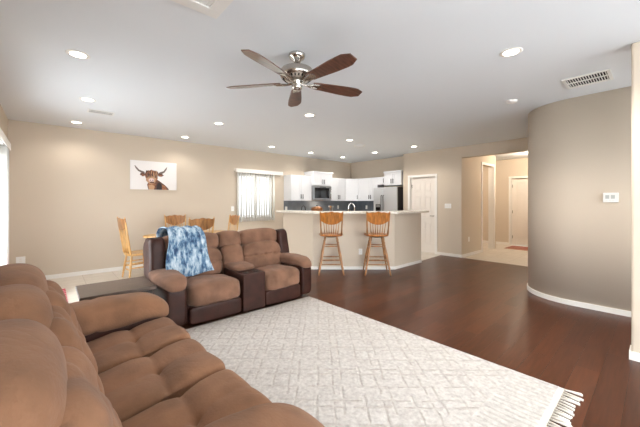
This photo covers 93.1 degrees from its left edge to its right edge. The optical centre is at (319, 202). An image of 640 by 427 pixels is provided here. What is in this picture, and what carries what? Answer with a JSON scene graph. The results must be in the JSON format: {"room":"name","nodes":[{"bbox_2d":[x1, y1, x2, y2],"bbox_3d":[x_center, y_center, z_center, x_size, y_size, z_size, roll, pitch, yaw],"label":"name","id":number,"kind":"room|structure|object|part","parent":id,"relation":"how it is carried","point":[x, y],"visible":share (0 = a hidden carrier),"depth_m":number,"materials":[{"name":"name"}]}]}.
{"room":"living room","nodes":[
{"label":"living room","id":0,"kind":"room"},
{"bbox_2d":[0,104,7,145],"bbox_3d":[-1.706,-0.010,1.030,0.150,2.740,10.610,0,0,-42],"label":"wall","id":1,"kind":"structure","parent":0,"point":[3,118],"depth_m":4.54,"materials":[{"name":"beige paint"}]},
{"bbox_2d":[0,128,10,265],"bbox_3d":[-3.612,0.247,3.351,0.100,2.185,2.630,0,0,-42],"label":"vertical blind","id":2,"kind":"object","parent":1,"relation":"attached to","point":[5,146],"visible":0.73,"depth_m":4.01,"materials":[{"name":"white paint"}]},
{"bbox_2d":[8,119,350,274],"bbox_3d":[-2.100,-0.010,7.894,8.710,2.740,0.150,0,0,-42],"label":"wall","id":3,"kind":"structure","parent":0,"point":[69,187],"depth_m":5.91,"materials":[{"name":"beige paint"}]},
{"bbox_2d":[16,256,24,262],"bbox_3d":[-5.070,0.980,5.133,0.115,0.120,0.008,0,0,-42],"label":"wall outlet","id":4,"kind":"object","parent":3,"relation":"attached to","point":[18,259],"visible":0.88,"depth_m":5.13,"materials":[{"name":"white plastic"}]},
{"bbox_2d":[45,264,142,279],"bbox_3d":[-3.163,1.324,6.833,5.410,0.072,0.014,0,0,-42],"label":"baseboard","id":5,"kind":"structure","parent":3,"relation":"attached to","point":[70,274],"depth_m":5.72,"materials":[{"name":"white paint"}]},
{"bbox_2d":[130,160,176,189],"bbox_3d":[-3.537,-0.570,6.471,0.890,0.600,0.053,0,0,-42],"label":"print","id":6,"kind":"object","parent":3,"relation":"attached to","point":[144,175],"visible":1,"depth_m":6.44,"materials":[{"name":"white"}]},
{"bbox_2d":[242,174,272,220],"bbox_3d":[-1.740,-0.135,8.175,1.060,1.210,0.130,0,0,-42],"label":"window","id":7,"kind":"structure","parent":3,"relation":"in","point":[242,174],"depth_m":8.18,"materials":[{"name":"white glass"}]},
{"bbox_3d":[-1.762,-0.150,8.199,0.980,1.100,0.005,0,0,-42],"label":"pane","id":8,"kind":"part","parent":7,"relation":"part of","materials":[{"name":"clear glass"}]},
{"bbox_2d":[235,168,282,221],"bbox_3d":[-1.614,-0.182,8.161,1.430,1.365,0.100,0,0,-42],"label":"vertical blind","id":9,"kind":"object","parent":7,"relation":"attached to","point":[246,172],"visible":0.98,"depth_m":8.06,"materials":[{"name":"white paint"}]},
{"bbox_2d":[284,175,311,200],"bbox_3d":[-0.633,-0.415,8.842,0.760,0.730,0.381,0,0,-42],"label":"upper cabinet","id":10,"kind":"object","parent":3,"relation":"attached to","point":[296,187],"visible":1,"depth_m":8.67,"materials":[{"name":"white paint"}]},
{"bbox_3d":[-0.678,-0.415,8.607,0.374,0.724,0.019,0,0,-42],"label":"door","id":11,"kind":"part","parent":10,"relation":"part of","materials":[{"name":"white paint"}]},
{"bbox_3d":[-0.395,-0.415,8.860,0.374,0.724,0.019,0,0,-42],"label":"door","id":12,"kind":"part","parent":10,"relation":"part of","materials":[{"name":"white paint"}]},
{"bbox_2d":[304,171,332,185],"bbox_3d":[-0.033,-0.715,9.325,0.800,0.420,0.461,0,0,-42],"label":"upper cabinet","id":13,"kind":"object","parent":3,"relation":"attached to","point":[319,178],"visible":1,"depth_m":9.13,"materials":[{"name":"white paint"}]},
{"bbox_3d":[-0.053,-0.690,9.059,0.379,0.364,0.019,0,0,-42],"label":"door","id":14,"kind":"part","parent":13,"relation":"part of","materials":[{"name":"white paint"}]},
{"bbox_2d":[312,186,330,199],"bbox_3d":[-0.029,-0.282,9.321,0.760,0.435,0.472,0,0,-42],"label":"microwave","id":15,"kind":"object","parent":13,"relation":"attached to","point":[318,192],"visible":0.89,"depth_m":9.14,"materials":[{"name":"silver metal"}]},
{"bbox_3d":[0.234,-0.690,9.316,0.379,0.364,0.019,0,0,-42],"label":"door","id":16,"kind":"part","parent":13,"relation":"part of","materials":[{"name":"white paint"}]},
{"bbox_2d":[284,201,373,210],"bbox_3d":[0.496,0.190,9.153,2.859,0.480,1.429,0,0,-42],"label":"tile backsplash","id":17,"kind":"structure","parent":3,"relation":"attached to","point":[291,205],"depth_m":9.94,"materials":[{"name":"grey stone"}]},
{"bbox_2d":[323,178,345,200],"bbox_3d":[0.492,-0.415,9.848,0.700,0.730,0.381,0,0,-42],"label":"upper cabinet","id":18,"kind":"object","parent":3,"relation":"attached to","point":[338,188],"visible":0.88,"depth_m":9.74,"materials":[{"name":"white paint"}]},
{"bbox_3d":[0.459,-0.415,9.623,0.344,0.724,0.019,0,0,-42],"label":"door","id":19,"kind":"part","parent":18,"relation":"part of","materials":[{"name":"white paint"}]},
{"bbox_3d":[0.720,-0.415,9.857,0.344,0.724,0.019,0,0,-42],"label":"door","id":20,"kind":"part","parent":18,"relation":"part of","materials":[{"name":"white paint"}]},
{"bbox_2d":[346,179,357,200],"bbox_3d":[1.064,-0.415,10.191,0.621,0.730,0.632,0,0,-42],"label":"upper cabinet","id":21,"kind":"object","parent":3,"relation":"attached to","point":[351,184],"visible":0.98,"depth_m":9.96,"materials":[{"name":"white paint"}]},
{"bbox_2d":[47,242,527,302],"bbox_3d":[1.025,1.420,6.724,11.710,0.120,5.960,0,0,-42],"label":"floor tile","id":22,"kind":"structure","parent":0,"point":[499,254],"depth_m":6.14,"materials":[{"name":"beige tile"}]},
{"bbox_2d":[117,217,143,277],"bbox_3d":[-3.350,0.808,5.475,0.479,1.108,0.502,0,0,43],"label":"dining chair","id":23,"kind":"object","parent":22,"relation":"on","point":[122,225],"visible":0.78,"depth_m":5.34,"materials":[{"name":"brown wood"}]},
{"bbox_3d":[-3.608,0.583,5.494,0.120,0.658,0.035,0,0,-39],"label":"post","id":24,"kind":"part","parent":23,"relation":"part of","materials":[{"name":"brown wood"}]},
{"bbox_3d":[-3.497,0.379,5.315,0.451,0.222,0.068,0,0,43],"label":"crest rail","id":25,"kind":"part","parent":23,"relation":"part of","materials":[{"name":"brown wood"}]},
{"bbox_3d":[-3.550,1.141,5.508,0.108,0.442,0.042,0,0,-2],"label":"leg","id":26,"kind":"part","parent":23,"relation":"part of","materials":[{"name":"brown wood"}]},
{"bbox_3d":[-3.309,0.583,5.221,0.035,0.658,0.120,0,0,34],"label":"post","id":27,"kind":"part","parent":23,"relation":"part of","materials":[{"name":"brown wood"}]},
{"bbox_3d":[-3.301,1.141,5.279,0.042,0.442,0.108,0,0,-3],"label":"leg","id":28,"kind":"part","parent":23,"relation":"part of","materials":[{"name":"brown wood"}]},
{"bbox_3d":[-3.317,0.921,5.512,0.479,0.042,0.400,0,0,43],"label":"seat","id":29,"kind":"part","parent":23,"relation":"part of","materials":[{"name":"brown wood"}]},
{"bbox_2d":[164,214,185,226],"bbox_3d":[-2.979,0.808,6.417,0.502,1.108,0.479,0,0,43],"label":"dining chair","id":30,"kind":"object","parent":22,"relation":"on","point":[174,220],"visible":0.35,"depth_m":6.56,"materials":[{"name":"brown wood"}]},
{"bbox_2d":[143,230,226,237],"bbox_3d":[-2.563,0.974,5.944,1.600,0.748,0.840,0,0,-42],"label":"dining table","id":31,"kind":"object","parent":22,"relation":"on","point":[215,231],"visible":0.14,"depth_m":5.66,"materials":[{"name":"brown wood"}]},
{"bbox_2d":[188,217,214,232],"bbox_3d":[-2.202,0.808,5.450,0.479,1.108,0.502,0,0,-42],"label":"dining chair","id":32,"kind":"object","parent":22,"relation":"on","point":[205,224],"visible":0.27,"depth_m":5.29,"materials":[{"name":"brown wood"}]},
{"bbox_2d":[228,215,239,230],"bbox_3d":[-2.000,0.808,6.394,0.502,1.108,0.479,0,0,-42],"label":"dining chair","id":33,"kind":"object","parent":22,"relation":"on","point":[234,219],"visible":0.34,"depth_m":6.54,"materials":[{"name":"brown wood"}]},
{"bbox_3d":[-1.838,0.379,6.538,0.068,0.222,0.451,0,0,-42],"label":"crest rail","id":34,"kind":"part","parent":33,"relation":"part of","materials":[{"name":"brown wood"}]},
{"bbox_2d":[374,187,402,210],"bbox_3d":[2.079,0.450,9.033,0.621,1.780,0.820,0,0,-42],"label":"refrigerator","id":35,"kind":"object","parent":22,"relation":"on","point":[385,198],"visible":0.4,"depth_m":8.76,"materials":[{"name":"silver metal"}]},
{"bbox_3d":[1.754,0.435,9.060,0.060,1.750,0.342,0,0,-42],"label":"door","id":36,"kind":"part","parent":35,"relation":"part of","materials":[{"name":"silver metal"}]},
{"bbox_3d":[2.027,0.435,8.754,0.060,1.750,0.465,0,0,-42],"label":"door","id":37,"kind":"part","parent":35,"relation":"part of","materials":[{"name":"silver metal"}]},
{"bbox_2d":[505,246,527,250],"bbox_3d":[6.146,1.353,8.745,0.780,0.011,1.250,0,0,-42],"label":"door mat","id":38,"kind":"object","parent":22,"relation":"on","point":[509,247],"visible":0.44,"depth_m":8.90,"materials":[{"name":"brown fabric"}]},
{"bbox_3d":[0.062,0.888,9.235,0.760,0.905,0.671,0,0,-42],"label":"range","id":39,"kind":"object","parent":22,"relation":"on","visible":0},
{"bbox_2d":[311,205,323,210],"bbox_3d":[-0.088,0.256,8.920,0.385,0.357,0.368,0,0,2],"label":"stock pot","id":40,"kind":"object","parent":39,"relation":"on","point":[315,208],"visible":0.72,"depth_m":8.79,"materials":[{"name":"orange metal"}]},
{"bbox_2d":[0,0,639,162],"bbox_3d":[2.593,-1.440,5.007,11.860,0.120,10.810,0,0,-42],"label":"ceiling","id":41,"kind":"structure","parent":0,"point":[430,75],"depth_m":3.06,"materials":[{"name":"white paint"}]},
{"bbox_2d":[65,49,89,58],"bbox_3d":[-2.253,-1.377,2.821,0.184,0.005,0.184,0,0,-42],"label":"recessed light","id":42,"kind":"object","parent":41,"relation":"in","point":[74,53],"visible":1,"depth_m":2.81,"materials":[{"name":"white paint"}]},
{"bbox_2d":[79,97,95,101],"bbox_3d":[-3.112,-1.377,4.060,0.184,0.005,0.184,0,0,-42],"label":"recessed light","id":43,"kind":"object","parent":41,"relation":"in","point":[81,98],"visible":1,"depth_m":4.05,"materials":[{"name":"white paint"}]},
{"bbox_2d":[87,108,114,115],"bbox_3d":[-3.339,-1.373,4.621,0.330,0.013,0.200,0,0,-42],"label":"ceiling vent","id":44,"kind":"object","parent":41,"relation":"in","point":[89,110],"visible":1,"depth_m":4.61,"materials":[{"name":"white metal"}]},
{"bbox_2d":[171,0,232,18],"bbox_3d":[-0.789,-1.373,1.843,0.580,0.013,0.600,0,0,-42],"label":"ceiling vent","id":45,"kind":"object","parent":41,"relation":"in","point":[212,8],"visible":1,"depth_m":2.10,"materials":[{"name":"white metal"}]},
{"bbox_2d":[226,49,361,106],"bbox_3d":[-0.178,-1.212,2.794,1.345,0.335,1.288,0,0,-42],"label":"ceiling fan","id":46,"kind":"object","parent":41,"relation":"hanging from","point":[296,74],"visible":1,"depth_m":2.72,"materials":[{"name":"brown wood"}]},
{"bbox_3d":[-0.632,-1.118,2.911,0.540,0.041,0.149,0,0,11],"label":"blade","id":47,"kind":"part","parent":46,"relation":"part of","materials":[{"name":"brown wood"}]},
{"bbox_3d":[-0.421,-1.118,2.458,0.149,0.041,0.540,0,0,29],"label":"blade","id":48,"kind":"part","parent":46,"relation":"part of","materials":[{"name":"brown wood"}]},
{"bbox_3d":[-0.267,-1.118,3.252,0.149,0.041,0.540,0,0,-7],"label":"blade","id":49,"kind":"part","parent":46,"relation":"part of","materials":[{"name":"brown wood"}]},
{"bbox_3d":[0.077,-1.118,2.521,0.149,0.041,0.542,0,0,-42],"label":"blade","id":50,"kind":"part","parent":46,"relation":"part of","materials":[{"name":"brown wood"}]},
{"bbox_3d":[0.170,-1.118,3.010,0.540,0.041,0.149,0,0,-25],"label":"blade","id":51,"kind":"part","parent":46,"relation":"part of","materials":[{"name":"brown wood"}]},
{"bbox_2d":[304,113,314,116],"bbox_3d":[-0.164,-1.377,4.784,0.184,0.005,0.184,0,0,-42],"label":"recessed light","id":52,"kind":"object","parent":41,"relation":"in","point":[307,114],"visible":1,"depth_m":4.79,"materials":[{"name":"white paint"}]},
{"bbox_2d":[499,47,522,56],"bbox_3d":[1.752,-1.377,2.780,0.184,0.005,0.184,0,0,-42],"label":"recessed light","id":53,"kind":"object","parent":41,"relation":"in","point":[509,52],"visible":1,"depth_m":2.77,"materials":[{"name":"white paint"}]},
{"bbox_2d":[506,99,517,103],"bbox_3d":[2.596,-1.361,4.104,0.136,0.038,0.136,0,0,-42],"label":"recessed light","id":54,"kind":"object","parent":41,"relation":"attached to","point":[510,101],"visible":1,"depth_m":4.06,"materials":[{"name":"white plastic"}]},
{"bbox_2d":[561,68,613,88],"bbox_3d":[2.991,-1.373,3.391,0.380,0.013,0.400,0,0,-42],"label":"ceiling vent","id":55,"kind":"object","parent":41,"relation":"in","point":[603,75],"visible":1,"depth_m":3.38,"materials":[{"name":"white metal"}]},
{"bbox_2d":[283,213,420,265],"bbox_3d":[0.717,0.796,6.575,3.143,1.128,0.862,0,0,1],"label":"wall","id":56,"kind":"structure","parent":0,"point":[403,242],"depth_m":6.16,"materials":[{"name":"beige paint"}]},
{"bbox_2d":[276,210,428,213],"bbox_3d":[0.720,0.206,6.588,3.458,0.048,1.227,0,0,1],"label":"countertop","id":57,"kind":"structure","parent":56,"relation":"on","point":[279,211],"depth_m":6.08,"materials":[{"name":"beige stone"}]},
{"bbox_2d":[311,260,421,268],"bbox_3d":[0.715,1.331,6.524,3.168,0.058,0.788,0,0,1],"label":"baseboard","id":58,"kind":"structure","parent":56,"relation":"attached to","point":[418,261],"depth_m":6.15,"materials":[{"name":"white paint"}]},
{"bbox_2d":[351,156,402,186],"bbox_3d":[1.977,-0.010,9.620,0.330,2.740,2.710,0,0,-42],"label":"wall","id":59,"kind":"structure","parent":0,"point":[373,168],"depth_m":9.84,"materials":[{"name":"beige paint"}]},
{"bbox_2d":[358,177,383,200],"bbox_3d":[1.623,-0.415,9.749,0.376,0.730,0.795,0,0,-42],"label":"upper cabinet","id":60,"kind":"object","parent":59,"relation":"attached to","point":[366,186],"visible":0.82,"depth_m":9.66,"materials":[{"name":"white paint"}]},
{"bbox_3d":[1.418,-0.415,9.764,0.019,0.724,0.494,0,0,-42],"label":"door","id":61,"kind":"part","parent":60,"relation":"part of","materials":[{"name":"white paint"}]},
{"bbox_3d":[1.683,-0.415,9.468,0.019,0.724,0.289,0,0,-42],"label":"door","id":62,"kind":"part","parent":60,"relation":"part of","materials":[{"name":"white paint"}]},
{"bbox_2d":[377,177,383,184],"bbox_3d":[1.979,-0.660,9.340,0.391,0.240,0.280,0,0,-42],"label":"upper cabinet","id":63,"kind":"object","parent":59,"relation":"attached to","point":[380,180],"visible":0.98,"depth_m":9.26,"materials":[{"name":"white paint"}]},
{"bbox_2d":[383,170,402,185],"bbox_3d":[2.256,-0.715,9.000,0.431,0.420,0.615,0,0,-42],"label":"upper cabinet","id":64,"kind":"object","parent":59,"relation":"attached to","point":[391,178],"visible":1,"depth_m":8.85,"materials":[{"name":"white paint"}]},
{"bbox_3d":[2.031,-0.690,8.996,0.019,0.364,0.286,0,0,-42],"label":"door","id":65,"kind":"part","parent":64,"relation":"part of","materials":[{"name":"white paint"}]},
{"bbox_3d":[2.226,-0.690,8.778,0.019,0.364,0.286,0,0,-42],"label":"door","id":66,"kind":"part","parent":64,"relation":"part of","materials":[{"name":"white paint"}]},
{"bbox_2d":[181,255,639,426],"bbox_3d":[2.165,1.420,2.800,8.180,0.120,8.090,0,0,-42],"label":"floor","id":67,"kind":"structure","parent":0,"point":[486,310],"depth_m":3.46,"materials":[{"name":"brown wood"}]},
{"bbox_2d":[75,276,155,300],"bbox_3d":[-2.095,1.107,3.110,0.620,0.505,0.550,0,0,-42],"label":"side table","id":68,"kind":"object","parent":67,"relation":"on","point":[136,284],"visible":0.38,"depth_m":3.04,"materials":[{"name":"brown"}]},
{"bbox_2d":[0,263,324,426],"bbox_3d":[-1.070,0.863,1.515,1.174,0.995,2.270,0,0,-44],"label":"reclining sofa","id":69,"kind":"object","parent":67,"relation":"on","point":[119,360],"visible":1,"depth_m":1.38,"materials":[{"name":"brown fabric"}]},
{"bbox_2d":[0,263,48,292],"bbox_3d":[-1.784,0.536,1.714,0.398,0.341,0.696,0,0,-44],"label":"cushion","id":70,"kind":"object","parent":69,"relation":"on","point":[16,273],"depth_m":1.66,"materials":[{"name":"brown fabric"}]},
{"bbox_2d":[0,284,53,328],"bbox_3d":[-1.364,0.540,1.275,0.394,0.349,0.546,0,0,-44],"label":"cushion","id":71,"kind":"object","parent":69,"relation":"on","point":[17,301],"depth_m":1.23,"materials":[{"name":"brown fabric"}]},
{"bbox_2d":[0,319,67,426],"bbox_3d":[-0.923,0.539,0.817,0.405,0.343,0.763,0,0,-44],"label":"cushion","id":72,"kind":"object","parent":69,"relation":"on","point":[33,361],"depth_m":0.73,"materials":[{"name":"brown fabric"}]},
{"bbox_2d":[46,280,85,341],"bbox_3d":[-1.664,0.747,1.828,0.392,0.496,0.697,0,0,-44],"label":"cushion","id":73,"kind":"object","parent":69,"relation":"on","point":[56,296],"depth_m":1.88,"materials":[{"name":"brown fabric"}]},
{"bbox_2d":[50,306,104,394],"bbox_3d":[-1.248,0.755,1.395,0.390,0.501,0.546,0,0,-44],"label":"cushion","id":74,"kind":"object","parent":69,"relation":"on","point":[61,324],"depth_m":1.34,"materials":[{"name":"brown fabric"}]},
{"bbox_2d":[59,346,122,426],"bbox_3d":[-0.805,0.754,0.930,0.392,0.507,0.773,0,0,-44],"label":"cushion","id":75,"kind":"object","parent":69,"relation":"on","point":[82,403],"depth_m":0.83,"materials":[{"name":"brown fabric"}]},
{"bbox_3d":[-1.673,1.105,2.281,0.847,0.462,0.264,0,0,-44],"label":"arm","id":76,"kind":"part","parent":69,"relation":"part of","materials":[{"name":"brown fabric"}]},
{"bbox_2d":[87,317,190,373],"bbox_3d":[-1.283,1.063,2.093,0.663,0.314,0.550,0,0,-44],"label":"seat cushion","id":77,"kind":"object","parent":69,"relation":"on","point":[112,345],"depth_m":2.08,"materials":[{"name":"brown fabric"}]},
{"bbox_2d":[98,339,225,422],"bbox_3d":[-0.917,1.062,1.711,0.650,0.312,0.546,0,0,-44],"label":"seat cushion","id":78,"kind":"object","parent":69,"relation":"on","point":[132,386],"depth_m":1.65,"materials":[{"name":"brown fabric"}]},
{"bbox_2d":[122,369,271,426],"bbox_3d":[-0.546,1.062,1.328,0.655,0.313,0.548,0,0,-44],"label":"seat cushion","id":79,"kind":"object","parent":69,"relation":"on","point":[211,395],"depth_m":1.41,"materials":[{"name":"brown fabric"}]},
{"bbox_2d":[143,228,311,325],"bbox_3d":[-1.164,0.875,4.096,2.042,0.970,1.045,0,0,-42],"label":"reclining loveseat","id":80,"kind":"object","parent":67,"relation":"on","point":[255,268],"visible":0.89,"depth_m":3.80,"materials":[{"name":"brown fabric"}]},
{"bbox_3d":[-1.772,1.104,3.474,0.235,0.464,0.848,0,0,-42],"label":"arm","id":81,"kind":"part","parent":80,"relation":"part of","materials":[{"name":"brown leather"}]},
{"bbox_2d":[156,225,213,276],"bbox_3d":[-1.760,0.601,3.909,0.575,0.603,0.614,0,0,-42],"label":"throw blanket","id":82,"kind":"object","parent":80,"relation":"on","point":[187,252],"visible":0.95,"depth_m":3.74,"materials":[{"name":"blue fabric"}]},
{"bbox_2d":[162,232,218,253],"bbox_3d":[-1.717,0.526,4.004,0.712,0.271,0.328,0,0,-42],"label":"cushion","id":83,"kind":"object","parent":80,"relation":"on","point":[212,239],"depth_m":4.02,"materials":[{"name":"brown fabric"}]},
{"bbox_2d":[165,247,221,277],"bbox_3d":[-1.634,0.793,3.914,0.718,0.423,0.343,0,0,-42],"label":"cushion","id":84,"kind":"object","parent":80,"relation":"on","point":[215,253],"depth_m":3.96,"materials":[{"name":"fabric"}]},
{"bbox_2d":[186,274,239,306],"bbox_3d":[-1.350,1.036,3.659,0.640,0.283,0.636,0,0,-42],"label":"seat cushion","id":85,"kind":"object","parent":80,"relation":"on","point":[202,290],"depth_m":3.45,"materials":[{"name":"brown fabric"}]},
{"bbox_3d":[-1.202,1.234,3.492,0.612,0.202,0.125,0,0,-42],"label":"footrest panel","id":86,"kind":"part","parent":80,"relation":"part of","materials":[{"name":"brown leather"}]},
{"bbox_2d":[215,230,240,248],"bbox_3d":[-1.330,0.534,4.343,0.330,0.272,0.330,0,0,-42],"label":"cushion","id":87,"kind":"object","parent":80,"relation":"on","point":[229,237],"depth_m":4.21,"materials":[{"name":"brown fabric"}]},
{"bbox_2d":[218,244,243,273],"bbox_3d":[-1.253,0.791,4.257,0.340,0.424,0.336,0,0,-42],"label":"cushion","id":88,"kind":"object","parent":80,"relation":"on","point":[229,253],"depth_m":4.13,"materials":[{"name":"brown fabric"}]},
{"bbox_3d":[-1.084,0.850,4.065,0.312,0.093,0.457,0,0,-42],"label":"console lid","id":89,"kind":"part","parent":80,"relation":"part of","materials":[{"name":"brown fabric"}]},
{"bbox_2d":[238,228,276,245],"bbox_3d":[-0.976,0.530,4.661,0.651,0.279,0.325,0,0,-42],"label":"cushion","id":90,"kind":"object","parent":80,"relation":"on","point":[247,237],"depth_m":4.50,"materials":[{"name":"brown fabric"}]},
{"bbox_2d":[242,240,280,267],"bbox_3d":[-0.896,0.792,4.571,0.646,0.432,0.350,0,0,-42],"label":"cushion","id":91,"kind":"object","parent":80,"relation":"on","point":[260,253],"depth_m":4.44,"materials":[{"name":"brown fabric"}]},
{"bbox_2d":[255,264,299,289],"bbox_3d":[-0.665,1.040,4.269,0.602,0.285,0.638,0,0,-42],"label":"seat cushion","id":92,"kind":"object","parent":80,"relation":"on","point":[275,276],"depth_m":4.07,"materials":[{"name":"brown fabric"}]},
{"bbox_3d":[-0.516,1.234,4.105,0.572,0.201,0.125,0,0,-42],"label":"footrest panel","id":93,"kind":"part","parent":80,"relation":"part of","materials":[{"name":"brown leather"}]},
{"bbox_3d":[-0.464,1.104,4.643,0.204,0.464,0.848,0,0,-42],"label":"arm","id":94,"kind":"part","parent":80,"relation":"part of","materials":[{"name":"brown leather"}]},
{"bbox_2d":[318,211,344,275],"bbox_3d":[0.213,0.762,5.827,0.494,1.201,0.537,0,0,0],"label":"bar stool","id":95,"kind":"object","parent":67,"relation":"on","point":[330,218],"visible":1,"depth_m":5.66,"materials":[{"name":"orange wood"}]},
{"bbox_3d":[0.016,0.387,5.650,0.035,0.452,0.119,0,0,8],"label":"post","id":96,"kind":"part","parent":95,"relation":"part of","materials":[{"name":"brown wood"}]},
{"bbox_3d":[0.042,1.006,5.698,0.152,0.714,0.147,0,0,0],"label":"leg","id":97,"kind":"part","parent":95,"relation":"part of","materials":[{"name":"brown wood"}]},
{"bbox_3d":[0.213,0.621,5.860,0.469,0.042,0.400,0,0,0],"label":"seat","id":98,"kind":"part","parent":95,"relation":"part of","materials":[{"name":"orange wood"}]},
{"bbox_3d":[0.213,0.291,5.600,0.440,0.247,0.082,0,0,0],"label":"crest rail","id":99,"kind":"part","parent":95,"relation":"part of","materials":[{"name":"orange wood"}]},
{"bbox_3d":[0.384,1.006,5.698,0.152,0.714,0.147,0,0,0],"label":"leg","id":100,"kind":"part","parent":95,"relation":"part of","materials":[{"name":"brown wood"}]},
{"bbox_3d":[0.410,0.387,5.650,0.035,0.452,0.119,0,0,-8],"label":"post","id":101,"kind":"part","parent":95,"relation":"part of","materials":[{"name":"brown wood"}]},
{"bbox_2d":[363,211,390,275],"bbox_3d":[1.087,0.762,5.807,0.494,1.201,0.537,0,0,3],"label":"bar stool","id":102,"kind":"object","parent":67,"relation":"on","point":[377,218],"visible":1,"depth_m":5.65,"materials":[{"name":"brown wood"}]},
{"bbox_3d":[0.928,1.006,6.013,0.046,0.714,0.200,0,0,-43],"label":"leg","id":103,"kind":"part","parent":102,"relation":"part of","materials":[{"name":"brown wood"}]},
{"bbox_3d":[0.908,1.006,5.688,0.200,0.714,0.046,0,0,-40],"label":"leg","id":104,"kind":"part","parent":102,"relation":"part of","materials":[{"name":"brown wood"}]},
{"bbox_3d":[1.089,0.621,5.840,0.469,0.042,0.400,0,0,3],"label":"seat","id":105,"kind":"part","parent":102,"relation":"part of","materials":[{"name":"orange wood"}]},
{"bbox_3d":[1.073,0.291,5.580,0.440,0.247,0.082,0,0,3],"label":"crest rail","id":106,"kind":"part","parent":102,"relation":"part of","materials":[{"name":"orange wood"}]},
{"bbox_3d":[1.270,1.006,5.992,0.200,0.714,0.046,0,0,-40],"label":"leg","id":107,"kind":"part","parent":102,"relation":"part of","materials":[{"name":"brown wood"}]},
{"bbox_3d":[1.250,1.006,5.667,0.046,0.714,0.200,0,0,-43],"label":"leg","id":108,"kind":"part","parent":102,"relation":"part of","materials":[{"name":"brown wood"}]},
{"bbox_3d":[1.273,0.387,5.619,0.035,0.452,0.119,0,0,-5],"label":"post","id":109,"kind":"part","parent":102,"relation":"part of","materials":[{"name":"brown wood"}]},
{"bbox_2d":[185,296,583,426],"bbox_3d":[0.102,1.353,2.563,2.050,0.015,3.005,0,0,-42],"label":"area rug","id":110,"kind":"object","parent":67,"relation":"on","point":[342,367],"visible":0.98,"depth_m":2.37,"materials":[{"name":"beige fabric"}]},
{"bbox_2d":[403,137,527,254],"bbox_3d":[3.604,-0.010,7.439,0.150,2.740,3.490,0,0,-42],"label":"wall","id":111,"kind":"structure","parent":0,"point":[448,163],"depth_m":7.68,"materials":[{"name":"beige paint"}]},
{"bbox_2d":[408,174,436,253],"bbox_3d":[2.823,0.302,8.290,0.145,2.115,0.870,0,0,-42],"label":"trim","id":112,"kind":"structure","parent":111,"relation":"attached to","point":[424,175],"depth_m":8.13,"materials":[{"name":"white paint"}]},
{"bbox_2d":[412,177,434,252],"bbox_3d":[2.823,0.335,8.290,0.082,2.035,0.720,0,0,-42],"label":"door","id":113,"kind":"structure","parent":111,"relation":"in","point":[423,189],"depth_m":8.22,"materials":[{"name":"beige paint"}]},
{"bbox_2d":[437,252,461,257],"bbox_3d":[2.930,1.324,8.071,0.014,0.072,1.650,0,0,-42],"label":"baseboard","id":114,"kind":"structure","parent":111,"relation":"attached to","point":[438,253],"depth_m":7.67,"materials":[{"name":"white paint"}]},
{"bbox_2d":[464,155,495,253],"bbox_3d":[4.370,-0.010,8.345,2.200,2.740,0.140,0,0,-42],"label":"wall","id":115,"kind":"structure","parent":0,"point":[472,166],"depth_m":7.94,"materials":[{"name":"beige paint"}]},
{"bbox_2d":[462,240,508,257],"bbox_3d":[4.990,1.324,8.350,3.430,0.072,3.000,0,0,-42],"label":"baseboard","id":116,"kind":"structure","parent":115,"relation":"attached to","point":[484,241],"depth_m":8.13,"materials":[{"name":"white paint"}]},
{"bbox_2d":[481,162,494,251],"bbox_3d":[4.742,0.125,8.665,1.000,2.470,0.158,0,0,-42],"label":"trim","id":117,"kind":"structure","parent":115,"relation":"attached to","point":[491,170],"depth_m":8.91,"materials":[{"name":"white paint"}]},
{"bbox_2d":[483,158,527,241],"bbox_3d":[6.342,-0.010,9.524,0.150,2.740,3.250,0,0,-42],"label":"wall","id":118,"kind":"structure","parent":0,"point":[505,169],"depth_m":9.86,"materials":[{"name":"beige paint"}]},
{"bbox_2d":[509,176,527,244],"bbox_3d":[6.450,0.268,9.379,0.145,2.185,1.040,0,0,-42],"label":"trim","id":119,"kind":"structure","parent":118,"relation":"attached to","point":[512,177],"depth_m":9.68,"materials":[{"name":"white paint"}]},
{"bbox_2d":[512,178,527,245],"bbox_3d":[6.449,0.299,9.380,0.082,2.105,0.892,0,0,-42],"label":"door","id":120,"kind":"structure","parent":118,"relation":"in","point":[519,186],"depth_m":9.55,"materials":[{"name":"beige paint"}]},
{"bbox_2d":[528,86,630,310],"bbox_3d":[6.637,-0.010,4.691,5.850,2.740,4.650,0,0,-42],"label":"wall","id":121,"kind":"structure","parent":0,"point":[579,148],"depth_m":3.92,"materials":[{"name":"beige paint"}]},
{"bbox_2d":[527,283,630,316],"bbox_3d":[4.420,1.327,3.284,1.888,0.065,5.229,0,0,-15],"label":"baseboard","id":122,"kind":"structure","parent":121,"relation":"attached to","point":[542,295],"depth_m":3.92,"materials":[{"name":"white paint"}]},
{"bbox_2d":[603,192,618,201],"bbox_3d":[3.567,-0.060,3.717,0.025,0.120,0.140,0,0,-42],"label":"thermostat","id":123,"kind":"object","parent":121,"relation":"attached to","point":[607,197],"visible":1,"depth_m":3.71,"materials":[{"name":"white plastic"}]},
{"bbox_2d":[631,42,639,352],"bbox_3d":[3.043,-0.010,2.358,0.160,2.740,0.860,0,0,-42],"label":"wall","id":124,"kind":"structure","parent":0,"point":[635,47],"depth_m":2.61,"materials":[{"name":"beige paint"}]},
{"bbox_2d":[629,345,639,361],"bbox_3d":[3.033,1.324,2.358,0.174,0.072,0.874,0,0,-42],"label":"baseboard","id":125,"kind":"structure","parent":124,"relation":"attached to","point":[634,356],"depth_m":2.60,"materials":[{"name":"white paint"}]}
]}

